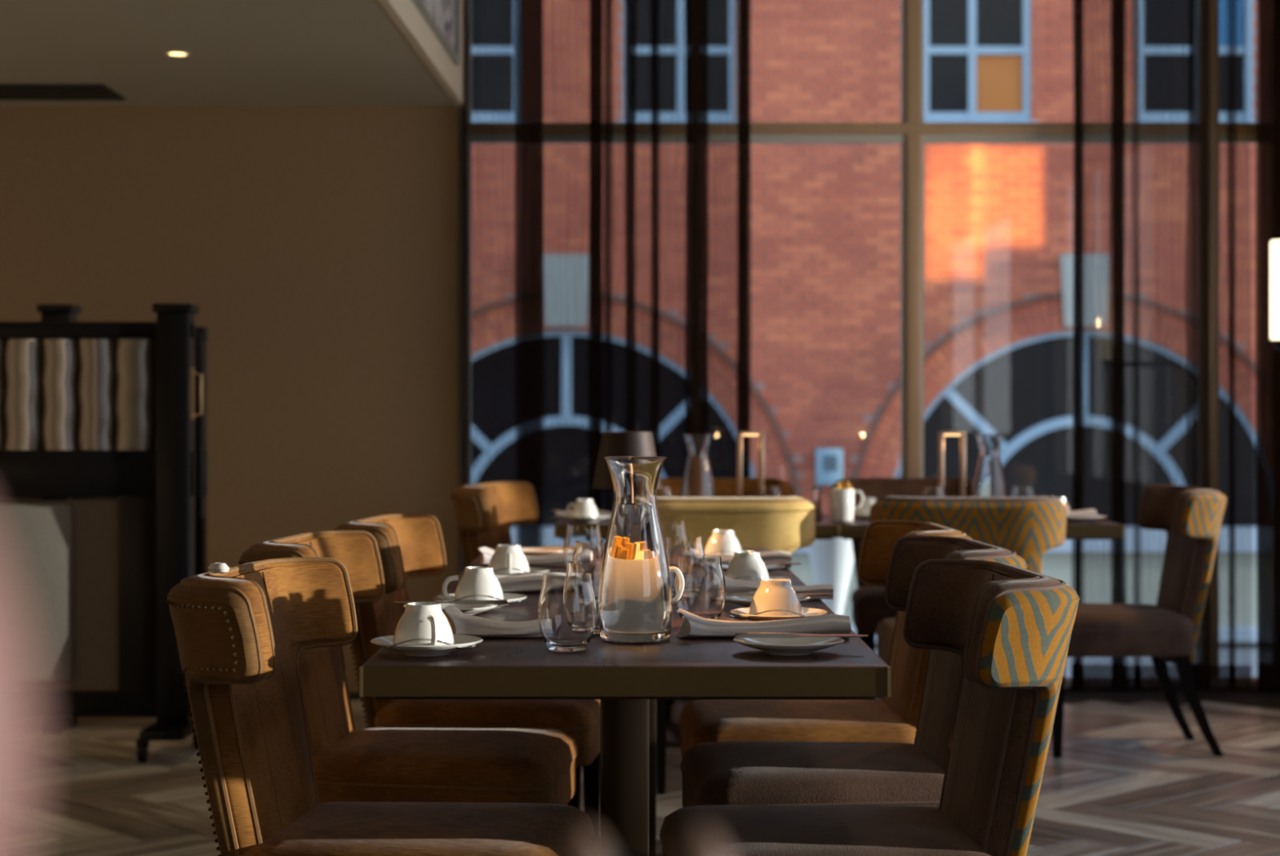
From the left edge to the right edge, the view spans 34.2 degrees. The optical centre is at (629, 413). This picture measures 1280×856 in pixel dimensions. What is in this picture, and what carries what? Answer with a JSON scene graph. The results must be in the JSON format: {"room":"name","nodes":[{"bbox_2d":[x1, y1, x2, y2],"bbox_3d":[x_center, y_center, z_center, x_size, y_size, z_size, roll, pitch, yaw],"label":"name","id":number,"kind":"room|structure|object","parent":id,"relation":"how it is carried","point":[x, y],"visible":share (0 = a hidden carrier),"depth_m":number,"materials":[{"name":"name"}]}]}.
{"room":"restaurant dining room","nodes":[
{"label":"restaurant dining room","id":0,"kind":"room"},
{"bbox_2d":[0,0,457,106],"bbox_3d":[-2.443,-1.296,2.650,3.514,0.140,11.300,0,0,0],"label":"ceiling","id":1,"kind":"structure","parent":0,"point":[246,53],"depth_m":7.06,"materials":[{"name":"paint"}]},
{"bbox_2d":[0,84,126,100],"bbox_3d":[-2.579,-1.219,7.908,1.242,0.014,0.360,0,0,0],"label":"ceiling vent","id":2,"kind":"object","parent":1,"relation":"in","point":[7,91],"visible":1,"depth_m":7.85,"materials":[{"name":"metal"}]},
{"bbox_2d":[163,50,191,57],"bbox_3d":[-1.536,-1.222,7.067,0.096,0.005,0.096,0,0,0],"label":"recessed light","id":3,"kind":"object","parent":1,"relation":"in","point":[171,53],"visible":1,"depth_m":7.06,"materials":[{"name":"white"}]},
{"bbox_2d":[0,106,457,692],"bbox_3d":[-2.443,-0.658,8.380,3.514,3.536,0.160,0,0,0],"label":"wall","id":4,"kind":"structure","parent":0,"point":[316,248],"depth_m":8.30,"materials":[{"name":"paint"}]},
{"bbox_2d":[377,0,465,107],"bbox_3d":[-0.823,-1.756,2.650,0.030,1.068,11.305,0,0,2],"label":"trim","id":5,"kind":"structure","parent":4,"relation":"attached to","point":[403,13],"depth_m":7.30,"materials":[{"name":"white paint"}]},
{"bbox_2d":[411,0,459,65],"bbox_3d":[-0.693,-1.758,6.550,0.020,0.864,2.742,0,0,2],"label":"print","id":6,"kind":"object","parent":4,"relation":"attached to","point":[442,16],"visible":1,"depth_m":7.51,"materials":[{"name":"grey paper"}]},
{"bbox_2d":[457,107,463,574],"bbox_3d":[-0.680,-0.058,8.379,0.012,2.336,0.162,0,0,0],"label":"trim","id":7,"kind":"structure","parent":4,"relation":"attached to","point":[460,113],"depth_m":8.31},
{"bbox_2d":[461,0,1279,687],"bbox_3d":[1.122,-0.590,8.495,3.656,3.400,0.130,0,0,0],"label":"window","id":8,"kind":"structure","parent":4,"relation":"in","point":[912,132],"depth_m":8.46,"materials":[{"name":"brown metal"}]},
{"bbox_2d":[20,687,1279,855],"bbox_3d":[-0.625,1.235,2.790,7.150,0.250,11.580,0,0,0],"label":"floor","id":9,"kind":"structure","parent":0,"point":[1127,780],"depth_m":6.21,"materials":[{"name":"brown wood"}]},
{"bbox_2d":[0,302,202,761],"bbox_3d":[-2.003,0.376,6.770,1.235,1.464,0.360,0,0,0],"label":"partition","id":10,"kind":"object","parent":9,"relation":"on","point":[89,583],"visible":0.91,"depth_m":6.72,"materials":[{"name":"black paint"}]},
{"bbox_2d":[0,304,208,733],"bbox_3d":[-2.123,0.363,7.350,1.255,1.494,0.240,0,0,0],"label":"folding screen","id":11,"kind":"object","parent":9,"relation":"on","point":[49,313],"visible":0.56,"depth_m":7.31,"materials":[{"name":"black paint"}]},
{"bbox_2d":[164,556,594,855],"bbox_3d":[-0.386,0.677,3.305,0.614,0.866,0.588,0,0,7],"label":"dining chair","id":12,"kind":"object","parent":9,"relation":"on","point":[242,632],"visible":0.98,"depth_m":3.19,"materials":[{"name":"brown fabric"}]},
{"bbox_2d":[207,562,229,573],"bbox_3d":[-0.606,0.227,3.068,0.035,0.016,0.026,0,0,32],"label":"paper scrap","id":13,"kind":"object","parent":12,"relation":"on","point":[216,567],"visible":1,"depth_m":3.06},
{"bbox_2d":[238,529,577,804],"bbox_3d":[-0.431,0.677,4.124,0.614,0.866,0.588,0,0,6],"label":"dining chair","id":14,"kind":"object","parent":9,"relation":"on","point":[371,764],"visible":0.53,"depth_m":3.99,"materials":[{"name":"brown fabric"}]},
{"bbox_2d":[332,513,599,835],"bbox_3d":[-0.366,0.677,4.854,0.614,0.866,0.588,0,0,6],"label":"dining chair","id":15,"kind":"object","parent":9,"relation":"on","point":[410,545],"visible":0.47,"depth_m":4.68,"materials":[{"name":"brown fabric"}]},
{"bbox_2d":[449,481,538,566],"bbox_3d":[-0.280,0.677,7.230,0.614,0.866,0.588,0,0,14],"label":"dining chair","id":16,"kind":"object","parent":9,"relation":"on","point":[485,513],"visible":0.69,"depth_m":7.11,"materials":[{"name":"brown fabric"}]},
{"bbox_2d":[359,547,890,855],"bbox_3d":[-0.006,0.735,4.284,0.759,0.750,2.631,0,0,0],"label":"dining table","id":17,"kind":"object","parent":9,"relation":"on","point":[628,679],"visible":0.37,"depth_m":3.01,"materials":[{"name":"brown wood"}]},
{"bbox_2d":[370,633,483,655],"bbox_3d":[-0.305,0.349,3.130,0.169,0.021,0.169,0,0,0],"label":"saucer","id":18,"kind":"object","parent":17,"relation":"on","point":[460,640],"visible":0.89,"depth_m":3.09,"materials":[{"name":"white ceramic"}]},
{"bbox_2d":[392,601,453,644],"bbox_3d":[-0.306,0.319,3.127,0.103,0.068,0.092,0,0,32],"label":"coffee cup","id":19,"kind":"object","parent":18,"relation":"on","point":[427,620],"visible":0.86,"depth_m":3.10,"materials":[{"name":"white ceramic"}]},
{"bbox_2d":[390,637,478,648],"bbox_3d":[-0.288,0.340,3.069,0.130,0.019,0.026,0,0,-14],"label":"teaspoon","id":20,"kind":"object","parent":18,"relation":"on","point":[419,638],"visible":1,"depth_m":3.07,"materials":[{"name":"metal"}]},
{"bbox_2d":[403,600,497,614],"bbox_3d":[-0.319,0.349,3.700,0.168,0.021,0.168,0,0,0],"label":"plate","id":21,"kind":"object","parent":17,"relation":"on","point":[469,609],"visible":0.34,"depth_m":3.71,"materials":[{"name":"white ceramic"}]},
{"bbox_2d":[394,599,506,604],"bbox_3d":[-0.319,0.336,3.712,0.200,0.007,0.019,0,0,-4],"label":"table knife","id":22,"kind":"object","parent":21,"relation":"on","point":[459,601],"visible":0.86,"depth_m":3.71,"materials":[{"name":"metal"}]},
{"bbox_2d":[435,592,527,608],"bbox_3d":[-0.275,0.349,3.870,0.169,0.021,0.169,0,0,0],"label":"saucer","id":23,"kind":"object","parent":17,"relation":"on","point":[510,597],"visible":0.34,"depth_m":3.88,"materials":[{"name":"white ceramic"}]},
{"bbox_2d":[441,565,503,599],"bbox_3d":[-0.283,0.319,3.866,0.093,0.068,0.102,0,0,31],"label":"coffee cup","id":24,"kind":"object","parent":23,"relation":"on","point":[475,580],"visible":0.81,"depth_m":3.84,"materials":[{"name":"white ceramic"}]},
{"bbox_2d":[455,594,524,604],"bbox_3d":[-0.258,0.340,3.809,0.130,0.019,0.026,0,0,-14],"label":"teaspoon","id":25,"kind":"object","parent":23,"relation":"on","point":[522,600],"visible":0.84,"depth_m":3.81,"materials":[{"name":"metal"}]},
{"bbox_2d":[444,604,542,636],"bbox_3d":[-0.215,0.335,3.364,0.170,0.049,0.101,0,0,-4],"label":"linen napkin","id":26,"kind":"object","parent":17,"relation":"on","point":[460,623],"visible":0.84,"depth_m":3.33,"materials":[{"name":"white fabric"}]},
{"bbox_2d":[495,574,513,577],"bbox_3d":[-0.246,0.349,4.350,0.168,0.021,0.168,0,0,0],"label":"plate","id":27,"kind":"object","parent":17,"relation":"on","point":[497,575],"visible":0.02,"depth_m":4.42,"materials":[{"name":"white ceramic"}]},
{"bbox_2d":[494,571,559,574],"bbox_3d":[-0.246,0.336,4.362,0.200,0.007,0.019,0,0,-4],"label":"table knife","id":28,"kind":"object","parent":27,"relation":"on","point":[519,572],"visible":0.39,"depth_m":4.36,"materials":[{"name":"metal"}]},
{"bbox_2d":[478,546,564,566],"bbox_3d":[-0.222,0.338,4.925,0.270,0.042,0.101,0,0,6],"label":"linen napkin","id":29,"kind":"object","parent":17,"relation":"on","point":[553,559],"visible":0.41,"depth_m":4.89,"materials":[{"name":"white fabric"}]},
{"bbox_2d":[493,566,549,573],"bbox_3d":[-0.258,0.349,4.530,0.169,0.021,0.169,0,0,0],"label":"saucer","id":30,"kind":"object","parent":17,"relation":"on","point":[531,569],"visible":0.09,"depth_m":4.57,"materials":[{"name":"white ceramic"}]},
{"bbox_2d":[488,543,529,572],"bbox_3d":[-0.260,0.319,4.526,0.092,0.068,0.103,0,0,-44],"label":"coffee cup","id":31,"kind":"object","parent":30,"relation":"on","point":[509,556],"visible":0.73,"depth_m":4.50,"materials":[{"name":"white ceramic"}]},
{"bbox_2d":[493,567,526,571],"bbox_3d":[-0.241,0.340,4.469,0.130,0.019,0.026,0,0,-14],"label":"teaspoon","id":32,"kind":"object","parent":30,"relation":"on","point":[505,567],"visible":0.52,"depth_m":4.46,"materials":[{"name":"metal"}]},
{"bbox_2d":[497,572,546,592],"bbox_3d":[-0.191,0.341,4.202,0.230,0.037,0.090,0,0,-10],"label":"linen napkin","id":33,"kind":"object","parent":17,"relation":"on","point":[526,582],"visible":0.36,"depth_m":4.17,"materials":[{"name":"white fabric"}]},
{"bbox_2d":[520,547,563,555],"bbox_3d":[-0.231,0.349,5.220,0.168,0.021,0.168,0,0,0],"label":"plate","id":34,"kind":"object","parent":17,"relation":"on","point":[527,551],"visible":0.38,"depth_m":5.16,"materials":[{"name":"white ceramic"}]},
{"bbox_2d":[520,545,563,548],"bbox_3d":[-0.231,0.336,5.232,0.200,0.007,0.019,0,0,-4],"label":"table knife","id":35,"kind":"object","parent":34,"relation":"on","point":[542,546],"visible":0.49,"depth_m":5.23,"materials":[{"name":"metal"}]},
{"bbox_2d":[537,571,596,651],"bbox_3d":[-0.095,0.301,3.170,0.089,0.116,0.089,0,0,7],"label":"tumbler","id":36,"kind":"object","parent":17,"relation":"on","point":[567,611],"visible":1,"depth_m":3.14,"materials":[{"name":"clear glass"}]},
{"bbox_2d":[563,524,601,570],"bbox_3d":[-0.102,0.301,4.570,0.089,0.116,0.089,0,0,27],"label":"tumbler","id":37,"kind":"object","parent":17,"relation":"on","point":[574,532],"visible":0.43,"depth_m":4.54,"materials":[{"name":"clear glass"}]},
{"bbox_2d":[566,560,602,634],"bbox_3d":[-0.066,0.301,3.420,0.089,0.116,0.089,0,0,-19],"label":"tumbler","id":38,"kind":"object","parent":17,"relation":"on","point":[593,566],"visible":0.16,"depth_m":3.38,"materials":[{"name":"clear glass"}]},
{"bbox_2d":[571,539,605,560],"bbox_3d":[-0.069,0.301,3.980,0.089,0.116,0.089,0,0,-14],"label":"tumbler","id":39,"kind":"object","parent":17,"relation":"on","point":[586,549],"visible":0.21,"depth_m":3.95,"materials":[{"name":"clear glass"}]},
{"bbox_2d":[592,431,662,488],"bbox_3d":[-0.006,0.202,5.120,0.172,0.316,0.172,0,0,0],"label":"table lamp","id":40,"kind":"object","parent":17,"relation":"on","point":[622,443],"visible":0.57,"depth_m":5.07,"materials":[{"name":"brown metal"}]},
{"bbox_2d":[597,456,672,642],"bbox_3d":[0.009,0.214,3.320,0.119,0.291,0.119,0,0,0],"label":"carafe","id":41,"kind":"object","parent":17,"relation":"on","point":[635,600],"visible":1,"depth_m":3.28,"materials":[{"name":"clear glass"}]},
{"bbox_2d":[660,519,687,542],"bbox_3d":[0.089,0.301,4.750,0.089,0.116,0.089,0,0,8],"label":"tumbler","id":42,"kind":"object","parent":17,"relation":"on","point":[670,527],"visible":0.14,"depth_m":4.71,"materials":[{"name":"clear glass"}]},
{"bbox_2d":[669,566,684,604],"bbox_3d":[0.029,0.293,3.463,0.101,0.133,0.080,0,0,44],"label":"mug","id":43,"kind":"object","parent":17,"relation":"on","point":[675,569],"visible":0.18,"depth_m":3.45,"materials":[{"name":"white ceramic"}]},
{"bbox_2d":[665,535,705,595],"bbox_3d":[0.108,0.301,4.120,0.089,0.116,0.089,0,0,45],"label":"tumbler","id":44,"kind":"object","parent":17,"relation":"on","point":[676,545],"visible":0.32,"depth_m":4.09,"materials":[{"name":"clear glass"}]},
{"bbox_2d":[674,554,725,620],"bbox_3d":[0.120,0.301,3.560,0.089,0.116,0.089,0,0,-25],"label":"tumbler","id":45,"kind":"object","parent":17,"relation":"on","point":[704,593],"visible":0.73,"depth_m":3.52,"materials":[{"name":"clear glass"}]},
{"bbox_2d":[705,550,750,555],"bbox_3d":[0.234,0.349,5.100,0.169,0.021,0.169,0,0,0],"label":"saucer","id":46,"kind":"object","parent":17,"relation":"on","point":[741,550],"visible":0.04,"depth_m":5.02,"materials":[{"name":"white ceramic"}]},
{"bbox_2d":[706,550,734,554],"bbox_3d":[0.211,0.340,5.039,0.130,0.019,0.026,0,0,12],"label":"teaspoon","id":47,"kind":"object","parent":46,"relation":"on","point":[718,550],"visible":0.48,"depth_m":5.04,"materials":[{"name":"metal"}]},
{"bbox_2d":[704,529,741,554],"bbox_3d":[0.228,0.319,5.105,0.092,0.068,0.103,0,0,-18],"label":"coffee cup","id":48,"kind":"object","parent":46,"relation":"on","point":[720,540],"visible":0.69,"depth_m":5.07,"materials":[{"name":"white ceramic"}]},
{"bbox_2d":[721,564,785,572],"bbox_3d":[0.265,0.349,4.660,0.168,0.021,0.168,0,0,0],"label":"plate","id":49,"kind":"object","parent":17,"relation":"on","point":[771,567],"visible":0.16,"depth_m":4.63,"materials":[{"name":"white ceramic"}]},
{"bbox_2d":[721,560,801,564],"bbox_3d":[0.285,0.336,4.672,0.200,0.007,0.019,0,0,4],"label":"table knife","id":50,"kind":"object","parent":49,"relation":"on","point":[723,562],"visible":0.49,"depth_m":4.66,"materials":[{"name":"metal"}]},
{"bbox_2d":[721,550,791,567],"bbox_3d":[0.254,0.338,4.884,0.250,0.042,0.087,0,0,4],"label":"linen napkin","id":51,"kind":"object","parent":17,"relation":"on","point":[775,556],"visible":0.19,"depth_m":4.85,"materials":[{"name":"white fabric"}]},
{"bbox_2d":[675,608,851,637],"bbox_3d":[0.215,0.338,3.364,0.278,0.042,0.101,0,0,-2],"label":"linen napkin","id":52,"kind":"object","parent":17,"relation":"on","point":[692,625],"visible":0.84,"depth_m":3.33,"materials":[{"name":"white fabric"}]},
{"bbox_2d":[725,595,810,607],"bbox_3d":[0.252,0.349,3.860,0.168,0.021,0.168,0,0,0],"label":"plate","id":53,"kind":"object","parent":17,"relation":"on","point":[745,601],"visible":0.25,"depth_m":3.83,"materials":[{"name":"white ceramic"}]},
{"bbox_2d":[725,591,830,595],"bbox_3d":[0.272,0.336,3.872,0.200,0.007,0.019,0,0,4],"label":"table knife","id":54,"kind":"object","parent":53,"relation":"on","point":[727,593],"visible":0.58,"depth_m":3.87,"materials":[{"name":"metal"}]},
{"bbox_2d":[757,575,790,582],"bbox_3d":[0.248,0.349,4.300,0.169,0.021,0.169,0,0,0],"label":"saucer","id":55,"kind":"object","parent":17,"relation":"on","point":[770,576],"visible":0.07,"depth_m":4.34,"materials":[{"name":"white ceramic"}]},
{"bbox_2d":[725,551,768,581],"bbox_3d":[0.239,0.319,4.303,0.102,0.068,0.093,0,0,41],"label":"coffee cup","id":56,"kind":"object","parent":55,"relation":"on","point":[744,563],"visible":0.77,"depth_m":4.27,"materials":[{"name":"white ceramic"}]},
{"bbox_2d":[733,575,763,578],"bbox_3d":[0.225,0.340,4.239,0.130,0.019,0.026,0,0,12],"label":"teaspoon","id":57,"kind":"object","parent":55,"relation":"on","point":[748,575],"visible":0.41,"depth_m":4.23,"materials":[{"name":"metal"}]},
{"bbox_2d":[724,574,833,599],"bbox_3d":[0.275,0.334,4.050,0.240,0.051,0.086,0,0,3],"label":"linen napkin","id":58,"kind":"object","parent":17,"relation":"on","point":[731,584],"visible":0.4,"depth_m":4.02,"materials":[{"name":"white fabric"}]},
{"bbox_2d":[729,607,827,621],"bbox_3d":[0.256,0.349,3.580,0.169,0.021,0.169,0,0,0],"label":"saucer","id":59,"kind":"object","parent":17,"relation":"on","point":[743,611],"visible":0.47,"depth_m":3.54,"materials":[{"name":"white ceramic"}]},
{"bbox_2d":[728,608,805,619],"bbox_3d":[0.233,0.340,3.519,0.130,0.019,0.026,0,0,12],"label":"teaspoon","id":60,"kind":"object","parent":59,"relation":"on","point":[773,610],"visible":0.99,"depth_m":3.52,"materials":[{"name":"metal"}]},
{"bbox_2d":[748,577,802,615],"bbox_3d":[0.256,0.319,3.582,0.103,0.068,0.092,0,0,-21],"label":"coffee cup","id":61,"kind":"object","parent":59,"relation":"on","point":[771,593],"visible":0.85,"depth_m":3.55,"materials":[{"name":"white ceramic"}]},
{"bbox_2d":[733,632,844,654],"bbox_3d":[0.240,0.349,3.140,0.168,0.021,0.168,0,0,0],"label":"plate","id":62,"kind":"object","parent":17,"relation":"on","point":[799,645],"visible":0.89,"depth_m":3.11,"materials":[{"name":"white ceramic"}]},
{"bbox_2d":[735,631,867,637],"bbox_3d":[0.260,0.336,3.152,0.200,0.007,0.019,0,0,4],"label":"table knife","id":63,"kind":"object","parent":62,"relation":"on","point":[738,634],"visible":1,"depth_m":3.15,"materials":[{"name":"metal"}]},
{"bbox_2d":[660,477,795,721],"bbox_3d":[0.330,0.677,7.701,0.588,0.866,0.614,0,0,0],"label":"dining chair","id":64,"kind":"object","parent":9,"relation":"on","point":[723,486],"visible":0.12,"depth_m":7.92,"materials":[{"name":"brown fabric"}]},
{"bbox_2d":[656,495,816,794],"bbox_3d":[0.262,0.677,6.359,0.588,0.866,0.614,0,0,0],"label":"dining chair","id":65,"kind":"object","parent":9,"relation":"on","point":[784,523],"visible":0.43,"depth_m":6.07,"materials":[{"name":"yellow fabric"}]},
{"bbox_2d":[679,520,973,756],"bbox_3d":[0.426,0.677,4.561,0.614,0.866,0.588,0,0,-2],"label":"dining chair","id":66,"kind":"object","parent":9,"relation":"on","point":[893,718],"visible":0.32,"depth_m":4.45,"materials":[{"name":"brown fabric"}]},
{"bbox_2d":[554,513,1124,746],"bbox_3d":[0.683,0.735,7.149,1.858,0.750,0.741,0,0,0],"label":"dining table","id":67,"kind":"object","parent":9,"relation":"on","point":[827,528],"visible":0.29,"depth_m":6.78,"materials":[{"name":"brown wood"}]},
{"bbox_2d":[552,509,612,517],"bbox_3d":[-0.163,0.344,7.200,0.210,0.030,0.097,0,0,0],"label":"linen napkin","id":68,"kind":"object","parent":67,"relation":"on","point":[558,513],"visible":0.32,"depth_m":7.17,"materials":[{"name":"white fabric"}]},
{"bbox_2d":[561,514,611,522],"bbox_3d":[-0.144,0.349,6.950,0.169,0.021,0.169,0,0,0],"label":"saucer","id":69,"kind":"object","parent":67,"relation":"on","point":[584,519],"visible":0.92,"depth_m":6.90,"materials":[{"name":"white ceramic"}]},
{"bbox_2d":[566,498,598,516],"bbox_3d":[-0.155,0.319,6.949,0.103,0.068,0.092,0,0,-8],"label":"coffee cup","id":70,"kind":"object","parent":69,"relation":"on","point":[583,507],"visible":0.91,"depth_m":6.92,"materials":[{"name":"white ceramic"}]},
{"bbox_2d":[656,485,673,496],"bbox_3d":[0.105,0.301,7.000,0.089,0.116,0.089,0,0,0],"label":"tumbler","id":71,"kind":"object","parent":67,"relation":"on","point":[666,491],"visible":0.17,"depth_m":6.96,"materials":[{"name":"clear glass"}]},
{"bbox_2d":[680,433,715,496],"bbox_3d":[0.232,0.214,7.100,0.119,0.291,0.119,0,0,0],"label":"carafe","id":72,"kind":"object","parent":67,"relation":"on","point":[697,480],"visible":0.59,"depth_m":7.06,"materials":[{"name":"clear glass"}]},
{"bbox_2d":[736,431,764,496],"bbox_3d":[0.415,0.210,7.150,0.102,0.300,0.080,0,0,0],"label":"lamp","id":73,"kind":"object","parent":67,"relation":"on","point":[740,433],"visible":0.64,"depth_m":7.14,"materials":[{"name":"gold metal"}]},
{"bbox_2d":[757,485,782,496],"bbox_3d":[0.471,0.301,7.000,0.089,0.116,0.089,0,0,0],"label":"tumbler","id":74,"kind":"object","parent":67,"relation":"on","point":[763,491],"visible":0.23,"depth_m":6.97,"materials":[{"name":"clear glass"}]},
{"bbox_2d":[810,485,822,521],"bbox_3d":[0.625,0.300,6.950,0.042,0.120,0.042,0,0,0],"label":"pepper mill","id":75,"kind":"object","parent":67,"relation":"on","point":[816,491],"visible":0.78,"depth_m":6.93,"materials":[{"name":"brown wood"}]},
{"bbox_2d":[830,481,863,521],"bbox_3d":[0.720,0.293,6.944,0.101,0.133,0.080,0,0,37],"label":"mug","id":76,"kind":"object","parent":67,"relation":"on","point":[842,507],"visible":1,"depth_m":6.92,"materials":[{"name":"white ceramic"}]},
{"bbox_2d":[853,511,869,519],"bbox_3d":[0.833,0.349,7.100,0.169,0.021,0.169,0,0,0],"label":"saucer","id":77,"kind":"object","parent":67,"relation":"on","point":[863,516],"visible":0.36,"depth_m":7.05,"materials":[{"name":"white ceramic"}]},
{"bbox_2d":[855,497,876,517],"bbox_3d":[0.813,0.319,7.103,0.102,0.068,0.093,0,0,41],"label":"coffee cup","id":78,"kind":"object","parent":77,"relation":"on","point":[868,502],"visible":0.59,"depth_m":7.07,"materials":[{"name":"white ceramic"}]},
{"bbox_2d":[920,485,946,496],"bbox_3d":[1.023,0.301,7.000,0.089,0.116,0.089,0,0,0],"label":"tumbler","id":79,"kind":"object","parent":67,"relation":"on","point":[927,491],"visible":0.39,"depth_m":6.97,"materials":[{"name":"clear glass"}]},
{"bbox_2d":[937,431,965,496],"bbox_3d":[1.108,0.210,7.150,0.102,0.300,0.080,0,0,0],"label":"lamp","id":80,"kind":"object","parent":67,"relation":"on","point":[941,434],"visible":0.61,"depth_m":7.14,"materials":[{"name":"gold metal"}]},
{"bbox_2d":[972,433,1007,496],"bbox_3d":[1.229,0.214,7.100,0.119,0.291,0.119,0,0,0],"label":"carafe","id":81,"kind":"object","parent":67,"relation":"on","point":[989,479],"visible":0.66,"depth_m":7.06,"materials":[{"name":"clear glass"}]},
{"bbox_2d":[1010,485,1035,496],"bbox_3d":[1.325,0.301,7.000,0.089,0.116,0.089,0,0,0],"label":"tumbler","id":82,"kind":"object","parent":67,"relation":"on","point":[1017,491],"visible":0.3,"depth_m":6.97,"materials":[{"name":"clear glass"}]},
{"bbox_2d":[1066,515,1107,522],"bbox_3d":[1.504,0.349,6.920,0.168,0.021,0.168,0,0,0],"label":"plate","id":83,"kind":"object","parent":67,"relation":"on","point":[1072,518],"visible":0.84,"depth_m":6.87,"materials":[{"name":"white ceramic"}]},
{"bbox_2d":[1066,508,1097,515],"bbox_3d":[1.483,0.326,6.924,0.130,0.026,0.095,0,0,0],"label":"linen napkin","id":84,"kind":"object","parent":83,"relation":"on","point":[1089,512],"visible":0.8,"depth_m":6.89,"materials":[{"name":"white fabric"}]},
{"bbox_3d":[1.450,0.350,7.100,0.169,0.021,0.169,0,0,0],"label":"saucer","id":85,"kind":"object","parent":67,"relation":"on","visible":0},
{"bbox_2d":[1054,497,1071,511],"bbox_3d":[1.464,0.319,7.104,0.092,0.068,0.103,0,0,39],"label":"coffee cup","id":86,"kind":"object","parent":85,"relation":"on","point":[1063,500],"visible":0.2,"depth_m":7.08,"materials":[{"name":"white ceramic"}]},
{"bbox_2d":[680,535,1027,807],"bbox_3d":[0.415,0.677,3.942,0.612,0.866,0.587,0,0,-3],"label":"dining chair","id":87,"kind":"object","parent":9,"relation":"on","point":[762,772],"visible":0.48,"depth_m":3.84,"materials":[{"name":"fabric"}]},
{"bbox_2d":[659,558,1079,855],"bbox_3d":[0.365,0.677,3.272,0.612,0.866,0.587,0,0,-3],"label":"dining chair","id":88,"kind":"object","parent":9,"relation":"on","point":[1010,627],"visible":1,"depth_m":3.14,"materials":[{"name":"fabric"}]},
{"bbox_2d":[830,477,974,699],"bbox_3d":[1.050,0.677,7.700,0.587,0.866,0.612,0,0,0],"label":"dining chair","id":89,"kind":"object","parent":9,"relation":"on","point":[869,607],"visible":0.31,"depth_m":7.89,"materials":[{"name":"fabric"}]},
{"bbox_2d":[869,495,1066,664],"bbox_3d":[1.019,0.677,6.380,0.587,0.866,0.612,0,0,2],"label":"dining chair","id":90,"kind":"object","parent":9,"relation":"on","point":[1029,526],"visible":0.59,"depth_m":6.09,"materials":[{"name":"fabric"}]},
{"bbox_2d":[1052,484,1226,757],"bbox_3d":[1.640,0.677,6.930,0.612,0.866,0.587,0,0,0],"label":"dining chair","id":91,"kind":"object","parent":9,"relation":"on","point":[1166,631],"visible":0.94,"depth_m":6.74,"materials":[{"name":"fabric"}]},
{"bbox_3d":[0.000,0.735,0.465,1.000,0.750,0.670,0,0,0],"label":"table","id":92,"kind":"object","parent":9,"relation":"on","visible":0},
{"bbox_2d":[0,562,36,855],"bbox_3d":[-0.152,0.171,0.340,0.106,0.378,0.106,0,0,0],"label":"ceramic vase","id":93,"kind":"object","parent":92,"relation":"on","point":[18,742],"visible":1,"depth_m":0.34,"materials":[{"name":"pink ceramic"}]},
{"bbox_2d":[547,822,612,855],"bbox_3d":[-0.015,0.241,0.620,0.029,0.238,0.029,0,0,0],"label":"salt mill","id":94,"kind":"object","parent":92,"relation":"on","point":[580,839],"visible":1,"depth_m":0.61,"materials":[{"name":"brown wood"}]},
{"bbox_2d":[665,822,729,855],"bbox_3d":[0.020,0.241,0.620,0.029,0.238,0.029,0,0,0],"label":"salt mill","id":95,"kind":"object","parent":92,"relation":"on","point":[697,839],"visible":1,"depth_m":0.61,"materials":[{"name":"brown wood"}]},
{"bbox_2d":[1071,662,1251,690],"bbox_3d":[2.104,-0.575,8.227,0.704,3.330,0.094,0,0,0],"label":"baseboard","id":96,"kind":"structure","parent":0,"point":[1114,676],"depth_m":8.21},
{"bbox_2d":[1257,662,1279,690],"bbox_3d":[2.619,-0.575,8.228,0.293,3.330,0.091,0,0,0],"label":"baseboard","id":97,"kind":"structure","parent":0,"point":[1268,673],"depth_m":8.19,"materials":[{"name":"black wood"}]},
{"bbox_3d":[3.010,-0.665,2.780,0.120,3.650,11.560,0,0,0],"label":"wall","id":98,"kind":"structure","parent":0,"visible":0},
{"bbox_2d":[1270,239,1279,350],"bbox_3d":[2.585,-0.410,7.203,0.733,0.381,0.117,0,0,0],"label":"wall light","id":99,"kind":"object","parent":98,"relation":"attached to","point":[1274,244],"visible":1,"depth_m":7.17,"materials":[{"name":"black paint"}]},
{"label":"outside","id":100,"kind":"structure","parent":0,"visible":0},
{"bbox_2d":[875,645,1279,675],"bbox_3d":[0.000,2.210,34.290,60.000,0.200,51.420,0,0,0],"label":"ground","id":101,"kind":"structure","parent":100,"point":[1236,655],"depth_m":17.94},
{"bbox_2d":[807,537,853,614],"bbox_3d":[0.924,1.310,9.500,0.260,1.600,0.260,0,0,0],"label":"planter","id":102,"kind":"object","parent":101,"relation":"on","point":[832,560],"visible":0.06,"depth_m":9.42,"materials":[{"name":"white ceramic"}]},
{"bbox_2d":[471,0,1279,645],"bbox_3d":[2.528,-2.040,21.850,23.056,8.300,6.300,0,0,0],"label":"brick building","id":103,"kind":"structure","parent":101,"relation":"on","point":[1061,280],"depth_m":19.00,"materials":[{"name":"red brick"}]},
{"bbox_2d":[815,448,842,484],"bbox_3d":[1.816,0.479,18.931,0.241,0.329,0.113,0,0,0],"label":"sign box","id":104,"kind":"object","parent":103,"relation":"attached to","point":[828,461],"visible":0.82,"depth_m":18.88,"materials":[{"name":"blue"}]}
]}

